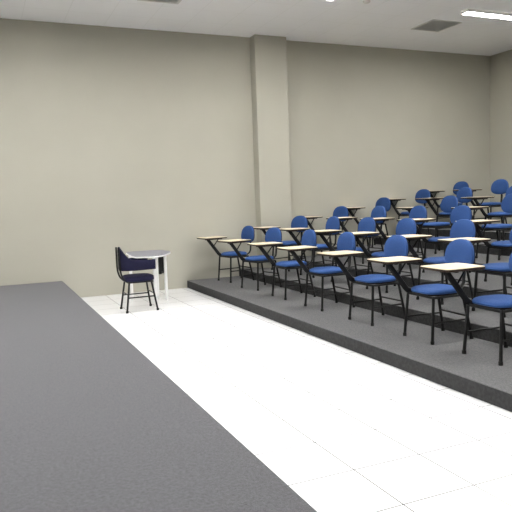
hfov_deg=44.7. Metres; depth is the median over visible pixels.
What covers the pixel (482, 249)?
tier
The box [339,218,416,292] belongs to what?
chair
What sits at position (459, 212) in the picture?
chair
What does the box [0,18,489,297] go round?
wall
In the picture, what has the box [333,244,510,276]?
tier
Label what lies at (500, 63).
wall
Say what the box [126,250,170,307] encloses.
table
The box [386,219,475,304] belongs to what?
chair
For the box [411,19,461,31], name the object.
ceiling vent
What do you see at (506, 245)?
chair
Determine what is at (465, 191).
chair
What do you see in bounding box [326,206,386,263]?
chair
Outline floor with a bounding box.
[82,288,511,511]
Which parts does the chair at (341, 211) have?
backrest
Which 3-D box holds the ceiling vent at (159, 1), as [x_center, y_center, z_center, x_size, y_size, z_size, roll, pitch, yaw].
[-1.282,-3.605,8.619,0.600,0.015,0.600,-4,6,-23]
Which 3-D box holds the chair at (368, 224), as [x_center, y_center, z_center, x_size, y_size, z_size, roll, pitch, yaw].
[1.253,-0.087,9.028,0.831,0.921,0.695,-5,6,-26]
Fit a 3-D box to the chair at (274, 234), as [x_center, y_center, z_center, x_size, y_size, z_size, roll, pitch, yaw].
[-0.071,0.034,9.677,0.831,0.921,0.695,-6,6,-36]
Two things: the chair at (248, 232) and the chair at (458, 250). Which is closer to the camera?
the chair at (458, 250)
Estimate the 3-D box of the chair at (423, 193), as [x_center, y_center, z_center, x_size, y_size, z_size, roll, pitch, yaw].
[2.962,-0.849,12.330,0.831,0.921,0.695,-5,6,-30]
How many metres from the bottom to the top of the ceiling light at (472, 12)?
0.049 m
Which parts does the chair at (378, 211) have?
tablet post, backrest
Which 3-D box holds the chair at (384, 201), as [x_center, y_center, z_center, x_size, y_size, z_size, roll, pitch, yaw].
[2.091,-0.647,11.917,0.831,0.921,0.695,-5,6,-32]
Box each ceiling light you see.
[461,8,511,19]
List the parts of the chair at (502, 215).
tablet post, seat frame, seat, leg, backrest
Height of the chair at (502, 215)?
0.921 m
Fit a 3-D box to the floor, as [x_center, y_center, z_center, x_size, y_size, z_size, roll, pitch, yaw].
[0.565,1.168,4.066,16.100,0.100,14.000,-4,6,-23]
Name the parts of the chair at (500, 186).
seat, backrest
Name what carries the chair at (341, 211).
on the tier at (494, 282)
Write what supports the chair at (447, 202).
on the tier at (481, 259)
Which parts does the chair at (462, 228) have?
tablet post, leg, seat, leg, backrest, leg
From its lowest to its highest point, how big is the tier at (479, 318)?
0.264 m
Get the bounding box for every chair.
[115,247,158,313]
[197,226,254,282]
[217,227,281,290]
[247,229,316,299]
[253,216,307,271]
[277,232,355,310]
[280,216,339,277]
[305,206,348,258]
[314,217,375,284]
[316,235,408,325]
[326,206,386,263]
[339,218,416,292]
[347,197,390,246]
[360,206,426,266]
[367,239,474,344]
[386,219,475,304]
[390,189,430,234]
[395,195,458,253]
[397,205,471,275]
[415,187,472,228]
[420,252,511,365]
[430,181,468,218]
[437,229,511,317]
[451,194,511,259]
[453,179,508,223]
[455,220,511,284]
[461,186,511,240]
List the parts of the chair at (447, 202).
seat, leg, seat frame, backrest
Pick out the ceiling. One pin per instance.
(377, 23)
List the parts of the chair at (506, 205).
leg, seat frame, seat, leg, backrest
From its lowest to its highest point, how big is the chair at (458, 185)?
0.921 m
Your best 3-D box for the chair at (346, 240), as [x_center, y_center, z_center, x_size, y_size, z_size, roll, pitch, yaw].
[0.773,0.174,7.812,0.831,0.921,0.695,-4,6,-23]
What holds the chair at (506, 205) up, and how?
on the tier at (481, 259)
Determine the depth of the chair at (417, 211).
9.46 m
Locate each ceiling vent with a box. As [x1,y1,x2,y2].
[138,0,181,3]
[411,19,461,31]
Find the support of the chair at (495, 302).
on the tier at (477, 373)
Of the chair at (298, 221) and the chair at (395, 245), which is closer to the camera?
the chair at (395, 245)
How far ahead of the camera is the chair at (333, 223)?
9.86 m
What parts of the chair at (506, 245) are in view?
tablet post, leg, seat frame, seat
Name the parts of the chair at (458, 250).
tablet post, leg, leg, seat frame, seat, seat, leg, backrest, leg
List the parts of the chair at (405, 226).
tablet post, leg, seat, backrest, leg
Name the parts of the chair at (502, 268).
leg, seat frame, seat, seat, leg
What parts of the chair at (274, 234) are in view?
tablet post, leg, leg, seat, seat frame, leg, backrest, leg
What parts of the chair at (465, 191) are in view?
tablet post, backrest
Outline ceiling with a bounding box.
[0,0,511,55]
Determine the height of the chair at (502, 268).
0.921 m
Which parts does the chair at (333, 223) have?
tablet post, leg, seat, backrest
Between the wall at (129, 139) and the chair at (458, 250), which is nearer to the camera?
the chair at (458, 250)
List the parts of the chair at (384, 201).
tablet post, backrest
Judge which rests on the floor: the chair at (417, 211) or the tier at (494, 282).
the tier at (494, 282)
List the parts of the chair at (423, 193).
tablet post, backrest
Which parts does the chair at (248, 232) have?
tablet post, leg, leg, seat, seat frame, leg, backrest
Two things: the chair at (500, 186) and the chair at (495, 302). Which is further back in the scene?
the chair at (500, 186)
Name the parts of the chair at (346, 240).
tablet post, leg, leg, seat, seat frame, seat, leg, backrest, leg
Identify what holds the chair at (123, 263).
on the floor
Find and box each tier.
[187,276,511,411]
[239,267,511,346]
[293,255,511,297]
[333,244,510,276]
[375,236,509,255]
[417,224,509,239]
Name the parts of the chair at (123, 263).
leg, leg, backrest, seat, seat frame, leg, leg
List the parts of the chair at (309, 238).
tablet post, leg, leg, seat, seat frame, leg, backrest, leg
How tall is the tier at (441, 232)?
0.796 m
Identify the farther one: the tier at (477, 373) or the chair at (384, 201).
the chair at (384, 201)
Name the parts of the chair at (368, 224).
tablet post, seat, leg, backrest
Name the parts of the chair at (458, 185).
backrest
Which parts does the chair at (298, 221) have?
seat, backrest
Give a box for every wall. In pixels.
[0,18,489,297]
[490,49,511,223]
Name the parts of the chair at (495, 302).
tablet post, leg, seat frame, seat, seat, leg, leg, backrest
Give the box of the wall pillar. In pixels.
[250,34,292,267]
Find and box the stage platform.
[0,281,316,511]
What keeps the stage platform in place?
on the floor
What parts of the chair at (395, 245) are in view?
tablet post, leg, leg, seat frame, seat, seat, leg, backrest, leg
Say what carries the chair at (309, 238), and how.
on the tier at (477, 373)
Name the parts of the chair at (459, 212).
tablet post, leg, seat frame, seat, backrest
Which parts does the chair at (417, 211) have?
tablet post, backrest, leg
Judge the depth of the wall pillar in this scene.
11.12 m
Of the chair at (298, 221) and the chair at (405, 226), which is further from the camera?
the chair at (298, 221)

